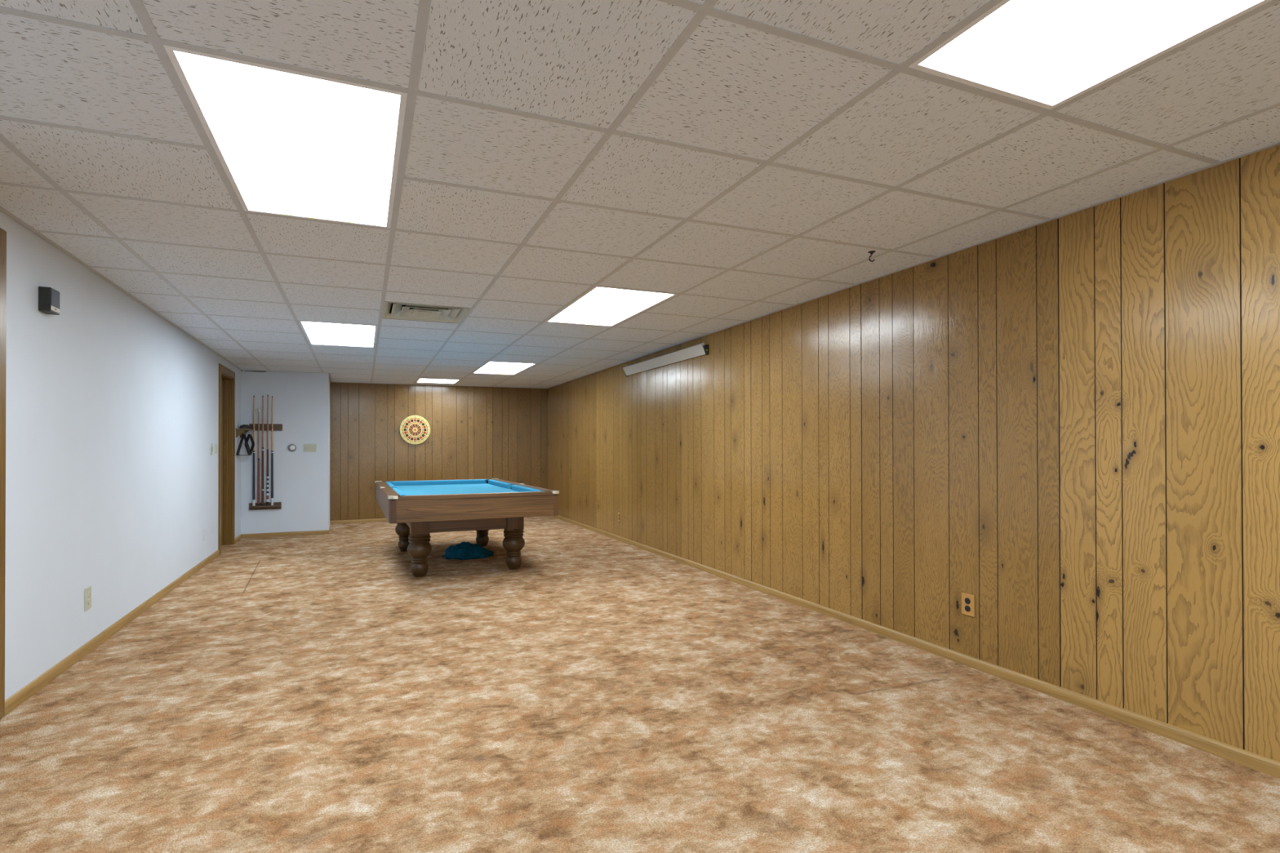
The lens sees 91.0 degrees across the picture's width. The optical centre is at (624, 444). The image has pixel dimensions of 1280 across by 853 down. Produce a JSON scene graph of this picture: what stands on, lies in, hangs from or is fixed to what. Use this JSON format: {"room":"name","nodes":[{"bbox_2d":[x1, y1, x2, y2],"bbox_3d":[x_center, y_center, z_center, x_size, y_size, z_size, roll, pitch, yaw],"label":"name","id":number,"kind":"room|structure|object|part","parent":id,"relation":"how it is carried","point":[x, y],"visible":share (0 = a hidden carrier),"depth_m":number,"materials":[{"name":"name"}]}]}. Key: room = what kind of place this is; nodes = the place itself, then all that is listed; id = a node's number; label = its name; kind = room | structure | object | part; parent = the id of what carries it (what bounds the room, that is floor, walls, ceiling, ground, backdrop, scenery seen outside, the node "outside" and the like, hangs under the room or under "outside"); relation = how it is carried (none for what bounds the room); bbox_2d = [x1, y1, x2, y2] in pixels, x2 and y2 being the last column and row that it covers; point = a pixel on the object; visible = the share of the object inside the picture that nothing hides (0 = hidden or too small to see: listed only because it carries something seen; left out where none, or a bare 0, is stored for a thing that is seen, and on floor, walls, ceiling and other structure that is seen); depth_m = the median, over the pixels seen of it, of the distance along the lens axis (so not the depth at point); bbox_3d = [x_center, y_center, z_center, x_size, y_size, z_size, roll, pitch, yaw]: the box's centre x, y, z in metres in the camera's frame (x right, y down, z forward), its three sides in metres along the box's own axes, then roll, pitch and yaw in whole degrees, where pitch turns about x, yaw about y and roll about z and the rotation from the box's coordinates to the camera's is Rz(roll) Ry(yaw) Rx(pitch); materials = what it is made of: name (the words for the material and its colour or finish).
{"room":"basement game room","nodes":[
{"label":"basement game room","id":0,"kind":"room"},
{"bbox_2d":[0,210,240,700],"bbox_3d":[-2.581,-0.077,2.353,0.130,2.460,12.047,0,0,-23],"label":"wall","id":1,"kind":"structure","parent":0,"point":[112,408],"depth_m":3.58,"materials":[{"name":"white paint"}]},
{"bbox_2d":[0,227,6,719],"bbox_3d":[-2.506,0.121,2.193,0.145,2.062,0.972,0,0,-23],"label":"door","id":2,"kind":"structure","parent":1,"relation":"in","point":[2,233],"depth_m":2.64,"materials":[{"name":"wood"}]},
{"bbox_2d":[38,286,59,315],"bbox_3d":[-2.761,-0.688,3.018,0.048,0.114,0.099,0,0,-23],"label":"wall speaker","id":3,"kind":"object","parent":1,"relation":"attached to","point":[48,297],"visible":1,"depth_m":2.98,"materials":[{"name":"black plastic"}]},
{"bbox_2d":[50,288,59,308],"bbox_3d":[-2.740,-0.701,3.027,0.003,0.080,0.091,0,0,-23],"label":"grille","id":4,"kind":"object","parent":3,"relation":"attached to","point":[55,295],"depth_m":3.02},
{"bbox_2d":[84,586,91,610],"bbox_3d":[-2.983,0.857,3.498,0.010,0.122,0.078,0,0,-23],"label":"outlet plate","id":5,"kind":"object","parent":1,"relation":"attached to","point":[87,590],"visible":1,"depth_m":3.49,"materials":[{"name":"beige plastic"}]},
{"bbox_2d":[4,549,219,716],"bbox_3d":[-3.472,1.138,4.672,0.013,0.058,4.358,0,0,-23],"label":"baseboard","id":6,"kind":"structure","parent":1,"relation":"attached to","point":[29,690],"depth_m":3.50,"materials":[{"name":"brown wood"}]},
{"bbox_2d":[203,528,205,540],"bbox_3d":[-4.060,0.870,6.072,0.006,0.115,0.075,0,0,-23],"label":"outlet plate","id":7,"kind":"object","parent":1,"relation":"attached to","point":[204,529],"visible":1,"depth_m":6.07,"materials":[{"name":"white plastic"}]},
{"bbox_2d":[210,443,213,455],"bbox_3d":[-4.178,0.053,6.374,0.020,0.118,0.075,0,0,-23],"label":"switch plate","id":8,"kind":"object","parent":1,"relation":"attached to","point":[211,444],"visible":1,"depth_m":6.37,"materials":[{"name":"white plastic"}]},
{"bbox_2d":[211,522,213,534],"bbox_3d":[-4.198,0.860,6.404,0.006,0.115,0.075,0,0,-23],"label":"outlet plate","id":9,"kind":"object","parent":1,"relation":"attached to","point":[212,523],"visible":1,"depth_m":6.40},
{"bbox_2d":[214,444,217,453],"bbox_3d":[-4.263,0.049,6.566,0.012,0.096,0.075,0,0,-23],"label":"switch plate","id":10,"kind":"object","parent":1,"relation":"attached to","point":[215,445],"visible":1,"depth_m":6.54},
{"bbox_2d":[217,363,235,554],"bbox_3d":[-4.540,0.162,7.064,0.145,2.040,0.865,0,0,-23],"label":"door","id":11,"kind":"structure","parent":1,"relation":"in","point":[226,455],"depth_m":7.37,"materials":[{"name":"wood"}]},
{"bbox_3d":[-4.328,0.160,6.724,0.015,2.040,0.075,0,0,-23],"label":"casing","id":12,"kind":"part","parent":11,"relation":"part of","materials":[{"name":"brown wood"}]},
{"bbox_3d":[-4.481,-0.818,7.094,0.015,0.079,0.715,0,0,-23],"label":"head casing","id":13,"kind":"part","parent":11,"relation":"part of","materials":[{"name":"brown wood"}]},
{"bbox_3d":[-4.632,0.164,7.453,0.015,2.040,0.075,0,0,-23],"label":"casing","id":14,"kind":"part","parent":11,"relation":"part of","materials":[{"name":"brown wood"}]},
{"bbox_2d":[235,534,241,542],"bbox_3d":[-4.737,1.160,7.701,0.013,0.052,0.474,0,0,-23],"label":"baseboard","id":15,"kind":"structure","parent":1,"relation":"attached to","point":[239,537],"depth_m":7.71,"materials":[{"name":"brown wood"}]},
{"bbox_2d":[235,428,253,438],"bbox_3d":[-4.691,-0.132,7.770,0.149,0.116,0.330,0,0,-23],"label":"wall shelf","id":16,"kind":"object","parent":1,"relation":"attached to","point":[240,432],"visible":0.99,"depth_m":7.63,"materials":[{"name":"brown wood"}]},
{"bbox_2d":[235,434,251,455],"bbox_3d":[-4.693,0.010,7.752,0.030,0.259,0.277,0,0,-2],"label":"rack","id":17,"kind":"object","parent":16,"relation":"hanging from","point":[243,436],"visible":0.84,"depth_m":7.70,"materials":[{"name":"black plastic"}]},
{"bbox_2d":[239,424,251,428],"bbox_3d":[-4.697,-0.216,7.784,0.080,0.052,0.160,0,0,4],"label":"tray","id":18,"kind":"object","parent":16,"relation":"on","point":[243,426],"visible":0.89,"depth_m":7.75,"materials":[{"name":"plastic"}]},
{"bbox_2d":[244,434,254,454],"bbox_3d":[-4.636,0.004,7.776,0.030,0.255,0.192,0,0,-5],"label":"rack","id":19,"kind":"object","parent":16,"relation":"hanging from","point":[249,436],"visible":1,"depth_m":7.76,"materials":[{"name":"black plastic"}]},
{"bbox_2d":[240,370,329,533],"bbox_3d":[-4.668,-0.039,8.650,1.131,2.460,1.183,0,0,-23],"label":"wall","id":20,"kind":"structure","parent":0,"point":[300,400],"depth_m":8.15,"materials":[{"name":"white paint"}]},
{"bbox_2d":[248,423,282,510],"bbox_3d":[-4.568,0.287,8.002,0.372,1.094,0.084,0,0,-23],"label":"cue rack","id":21,"kind":"object","parent":20,"relation":"attached to","point":[277,427],"visible":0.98,"depth_m":8.02,"materials":[{"name":"brown wood"}]},
{"bbox_2d":[252,395,255,506],"bbox_3d":[-4.684,0.082,7.947,0.030,1.394,0.030,0,0,-23],"label":"stick","id":22,"kind":"object","parent":21,"relation":"in","point":[253,481],"visible":0.96,"depth_m":7.94,"materials":[{"name":"black wood"}]},
{"bbox_2d":[255,407,262,506],"bbox_3d":[-4.637,0.152,7.966,0.074,1.252,0.030,0,0,-23],"label":"stick","id":23,"kind":"object","parent":21,"relation":"in","point":[258,409],"visible":1,"depth_m":7.96,"materials":[{"name":"brown wood"}]},
{"bbox_3d":[-4.634,0.477,7.965,0.030,0.550,0.030,0,0,-23],"label":"handle","id":24,"kind":"part","parent":23,"relation":"part of","materials":[{"name":"wood"}]},
{"bbox_2d":[261,395,264,505],"bbox_3d":[-4.593,0.080,7.985,0.030,1.398,0.030,0,0,-23],"label":"stick","id":25,"kind":"object","parent":21,"relation":"on","point":[262,480],"visible":1,"depth_m":7.98,"materials":[{"name":"black wood"}]},
{"bbox_3d":[-4.581,-0.217,8.035,0.372,0.085,0.019,0,0,-23],"label":"rail","id":26,"kind":"part","parent":21,"relation":"part of","materials":[{"name":"brown wood"}]},
{"bbox_2d":[266,395,269,505],"bbox_3d":[-4.542,0.074,8.006,0.030,1.410,0.030,0,0,-23],"label":"stick","id":27,"kind":"object","parent":21,"relation":"on","point":[267,486],"visible":1,"depth_m":8.00,"materials":[{"name":"black wood"}]},
{"bbox_2d":[271,395,273,505],"bbox_3d":[-4.496,0.083,8.025,0.030,1.392,0.030,0,0,-23],"label":"stick","id":28,"kind":"object","parent":21,"relation":"on","point":[272,434],"visible":1,"depth_m":8.02,"materials":[{"name":"black wood"}]},
{"bbox_2d":[240,529,328,537],"bbox_3d":[-4.371,1.162,8.118,1.011,0.052,0.013,0,0,-23],"label":"baseboard","id":29,"kind":"structure","parent":20,"relation":"attached to","point":[326,531],"depth_m":8.11,"materials":[{"name":"brown wood"}]},
{"bbox_2d":[287,444,296,451],"bbox_3d":[-4.304,0.048,8.139,0.100,0.100,0.038,0,0,-23],"label":"thermostat","id":30,"kind":"object","parent":20,"relation":"attached to","point":[291,447],"visible":1,"depth_m":8.13,"materials":[{"name":"white plastic"}]},
{"bbox_2d":[303,444,315,452],"bbox_3d":[-4.117,0.050,8.228,0.150,0.104,0.018,0,0,-23],"label":"switch plate","id":31,"kind":"object","parent":20,"relation":"attached to","point":[307,447],"visible":1,"depth_m":8.23,"materials":[{"name":"beige plastic"}]},
{"bbox_2d":[329,382,547,520],"bbox_3d":[-2.877,-0.034,10.087,3.497,2.460,0.090,0,0,-23],"label":"wall","id":32,"kind":"structure","parent":0,"point":[477,433],"depth_m":9.96,"materials":[{"name":"brown wood"}]},
{"bbox_2d":[329,518,387,524],"bbox_3d":[-2.858,1.170,10.032,3.336,0.052,0.013,0,0,-23],"label":"baseboard","id":33,"kind":"structure","parent":32,"relation":"attached to","point":[375,520],"depth_m":9.54,"materials":[{"name":"brown wood"}]},
{"bbox_2d":[399,415,430,444],"bbox_3d":[-3.281,-0.225,9.854,0.457,0.457,0.029,0,0,-23],"label":"dartboard","id":34,"kind":"object","parent":32,"relation":"attached to","point":[414,429],"visible":1,"depth_m":9.84},
{"bbox_2d":[0,0,1279,388],"bbox_3d":[-0.770,-1.162,3.757,4.552,0.400,13.430,0,0,-23],"label":"ceiling","id":35,"kind":"structure","parent":0,"point":[743,161],"depth_m":2.22,"materials":[{"name":"tile"}]},
{"bbox_2d":[163,44,407,228],"bbox_3d":[-1.124,-1.055,2.248,0.585,0.105,1.194,0,0,-23],"label":"ceiling light","id":36,"kind":"object","parent":35,"relation":"attached to","point":[287,143],"visible":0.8,"depth_m":2.08,"materials":[{"name":"white plastic"}]},
{"bbox_2d":[298,320,377,347],"bbox_3d":[-2.534,-1.022,5.623,0.585,0.104,1.194,0,0,-23],"label":"ceiling light","id":37,"kind":"object","parent":35,"relation":"attached to","point":[316,333],"visible":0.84,"depth_m":5.63,"materials":[{"name":"white plastic"}]},
{"bbox_2d":[382,301,470,323],"bbox_3d":[-1.502,-1.066,4.733,0.585,0.164,0.585,0,0,-23],"label":"ceiling vent","id":38,"kind":"object","parent":35,"relation":"in","point":[392,310],"visible":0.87,"depth_m":4.78,"materials":[{"name":"metal"}]},
{"bbox_3d":[-1.501,-0.985,4.733,0.096,0.003,0.096,0,0,-23],"label":"plate","id":39,"kind":"part","parent":38,"relation":"part of","materials":[{"name":"metal"}]},
{"bbox_2d":[415,378,460,383],"bbox_3d":[-2.795,-0.995,9.412,0.585,0.104,0.585,0,0,-23],"label":"ceiling light","id":40,"kind":"object","parent":35,"relation":"attached to","point":[420,380],"visible":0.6,"depth_m":9.52,"materials":[{"name":"white plastic"}]},
{"bbox_2d":[472,361,535,374],"bbox_3d":[-1.551,-1.014,8.015,0.585,0.105,1.194,0,0,-23],"label":"ceiling light","id":41,"kind":"object","parent":35,"relation":"attached to","point":[490,367],"visible":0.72,"depth_m":8.06,"materials":[{"name":"white plastic"}]},
{"bbox_2d":[546,286,677,326],"bbox_3d":[-0.141,-1.048,4.640,0.585,0.105,1.194,0,0,-23],"label":"ceiling light","id":42,"kind":"object","parent":35,"relation":"attached to","point":[601,305],"visible":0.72,"depth_m":4.62,"materials":[{"name":"white plastic"}]},
{"bbox_2d":[867,250,875,262],"bbox_3d":[1.310,-0.993,3.324,0.038,0.057,0.038,0,0,-23],"label":"ceiling hook","id":43,"kind":"object","parent":35,"relation":"hanging from","point":[871,252],"visible":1,"depth_m":3.32,"materials":[{"name":"black metal"}]},
{"bbox_2d":[908,0,1271,110],"bbox_3d":[1.268,-1.082,1.265,0.585,0.104,1.194,0,0,-23],"label":"ceiling light","id":44,"kind":"object","parent":35,"relation":"attached to","point":[1046,54],"visible":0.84,"depth_m":1.63,"materials":[{"name":"white plastic"}]},
{"bbox_2d":[0,515,1279,852],"bbox_3d":[-0.859,1.188,3.705,4.792,0.060,13.430,0,0,-23],"label":"floor","id":45,"kind":"structure","parent":0,"point":[599,693],"depth_m":2.51,"materials":[{"name":"carpet"}]},
{"bbox_2d":[375,478,559,577],"bbox_3d":[-1.728,0.798,6.419,1.427,0.753,2.552,0,0,-24],"label":"pool table","id":46,"kind":"object","parent":45,"relation":"on","point":[420,508],"visible":0.98,"depth_m":5.51,"materials":[{"name":"brown wood"}]},
{"bbox_3d":[-2.333,0.438,6.154,0.101,0.028,2.396,0,0,-24],"label":"rail","id":47,"kind":"part","parent":46,"relation":"part of","materials":[{"name":"brown wood"}]},
{"bbox_2d":[385,481,396,488],"bbox_3d":[-2.507,0.452,6.738,0.052,0.052,1.058,0,0,-24],"label":"cushion","id":48,"kind":"object","parent":46,"relation":"on","point":[389,484],"depth_m":6.66,"materials":[{"name":"blue fabric"}]},
{"bbox_2d":[392,487,406,496],"bbox_3d":[-2.019,0.445,5.633,0.052,0.052,1.058,0,0,-24],"label":"cushion","id":49,"kind":"object","parent":46,"relation":"on","point":[396,491],"depth_m":5.46,"materials":[{"name":"blue fabric"}]},
{"bbox_3d":[-2.416,0.849,6.931,0.210,0.659,0.210,0,0,-24],"label":"leg","id":50,"kind":"part","parent":46,"relation":"part of","materials":[{"name":"brown wood"}]},
{"bbox_3d":[-1.814,0.840,5.566,0.210,0.659,0.210,0,0,-24],"label":"leg","id":51,"kind":"part","parent":46,"relation":"part of","materials":[{"name":"brown wood"}]},
{"bbox_3d":[-2.223,0.445,7.541,1.271,0.028,0.101,0,0,-24],"label":"rail","id":52,"kind":"part","parent":46,"relation":"part of","materials":[{"name":"brown wood"}]},
{"bbox_2d":[389,479,487,485],"bbox_3d":[-2.192,0.456,7.471,1.141,0.052,0.052,0,0,-24],"label":"cushion","id":53,"kind":"object","parent":46,"relation":"on","point":[468,481],"depth_m":7.45,"materials":[{"name":"blue fabric"}]},
{"bbox_2d":[408,491,524,495],"bbox_3d":[-1.265,0.443,5.372,1.141,0.052,0.052,0,0,-24],"label":"cushion","id":54,"kind":"object","parent":46,"relation":"on","point":[517,491],"depth_m":5.32,"materials":[{"name":"blue fabric"}]},
{"bbox_3d":[-1.235,0.431,5.302,1.271,0.028,0.101,0,0,-24],"label":"rail","id":55,"kind":"part","parent":46,"relation":"part of","materials":[{"name":"brown wood"}]},
{"bbox_3d":[-1.642,0.849,7.272,0.210,0.659,0.210,0,0,-24],"label":"leg","id":56,"kind":"part","parent":46,"relation":"part of","materials":[{"name":"brown wood"}]},
{"bbox_2d":[488,479,512,488],"bbox_3d":[-1.438,0.453,7.210,0.052,0.052,1.058,0,0,-24],"label":"cushion","id":57,"kind":"object","parent":46,"relation":"on","point":[498,483],"depth_m":7.10,"materials":[{"name":"blue fabric"}]},
{"bbox_3d":[-1.040,0.841,5.907,0.210,0.659,0.210,0,0,-24],"label":"leg","id":58,"kind":"part","parent":46,"relation":"part of","materials":[{"name":"brown wood"}]},
{"bbox_3d":[-1.124,0.439,6.688,0.101,0.028,2.396,0,0,-24],"label":"rail","id":59,"kind":"part","parent":46,"relation":"part of","materials":[{"name":"brown wood"}]},
{"bbox_2d":[511,484,543,491],"bbox_3d":[-0.950,0.446,6.105,0.052,0.052,1.058,0,0,-24],"label":"cushion","id":60,"kind":"object","parent":46,"relation":"on","point":[514,487],"depth_m":6.19,"materials":[{"name":"blue fabric"}]},
{"bbox_2d":[441,542,493,559],"bbox_3d":[-1.633,1.095,6.592,0.536,0.157,0.473,0,0,-23],"label":"cloth","id":61,"kind":"object","parent":45,"relation":"on","point":[464,550],"visible":1,"depth_m":6.47,"materials":[{"name":"teal fabric"}]},
{"bbox_2d":[546,144,1279,761],"bbox_3d":[1.281,-0.071,4.606,0.090,2.460,13.230,0,0,-23],"label":"wall","id":62,"kind":"structure","parent":0,"point":[1068,425],"depth_m":3.00,"materials":[{"name":"brown wood"}]},
{"bbox_2d":[617,512,620,521],"bbox_3d":[-0.061,0.891,7.687,0.011,0.110,0.073,0,0,-23],"label":"outlet","id":63,"kind":"object","parent":62,"relation":"attached to","point":[619,513],"visible":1,"depth_m":7.68,"materials":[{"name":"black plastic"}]},
{"bbox_2d":[622,342,708,376],"bbox_3d":[0.373,-0.864,6.573,0.068,0.114,1.900,0,0,-23],"label":"housing","id":64,"kind":"object","parent":62,"relation":"attached to","point":[699,349],"visible":1,"depth_m":6.36,"materials":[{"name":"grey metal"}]},
{"bbox_2d":[551,515,1279,778],"bbox_3d":[1.234,1.133,4.580,0.015,0.052,13.230,0,0,-23],"label":"baseboard","id":65,"kind":"structure","parent":62,"relation":"attached to","point":[1258,762],"depth_m":2.97,"materials":[{"name":"brown wood"}]},
{"bbox_2d":[961,592,974,617],"bbox_3d":[1.786,0.834,3.264,0.011,0.110,0.073,0,0,-23],"label":"outlet","id":66,"kind":"object","parent":62,"relation":"attached to","point":[967,600],"visible":1,"depth_m":3.26,"materials":[{"name":"beige plastic"}]},
{"bbox_2d":[964,597,970,604],"bbox_3d":[1.783,0.815,3.263,0.003,0.033,0.033,0,0,-23],"label":"receptacle","id":67,"kind":"object","parent":66,"relation":"attached to","point":[967,600],"depth_m":3.26,"materials":[{"name":"black plastic"}]},
{"bbox_2d":[964,605,970,611],"bbox_3d":[1.783,0.854,3.263,0.003,0.033,0.033,0,0,-23],"label":"receptacle","id":68,"kind":"object","parent":66,"relation":"attached to","point":[967,608],"depth_m":3.26,"materials":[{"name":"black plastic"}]}
]}

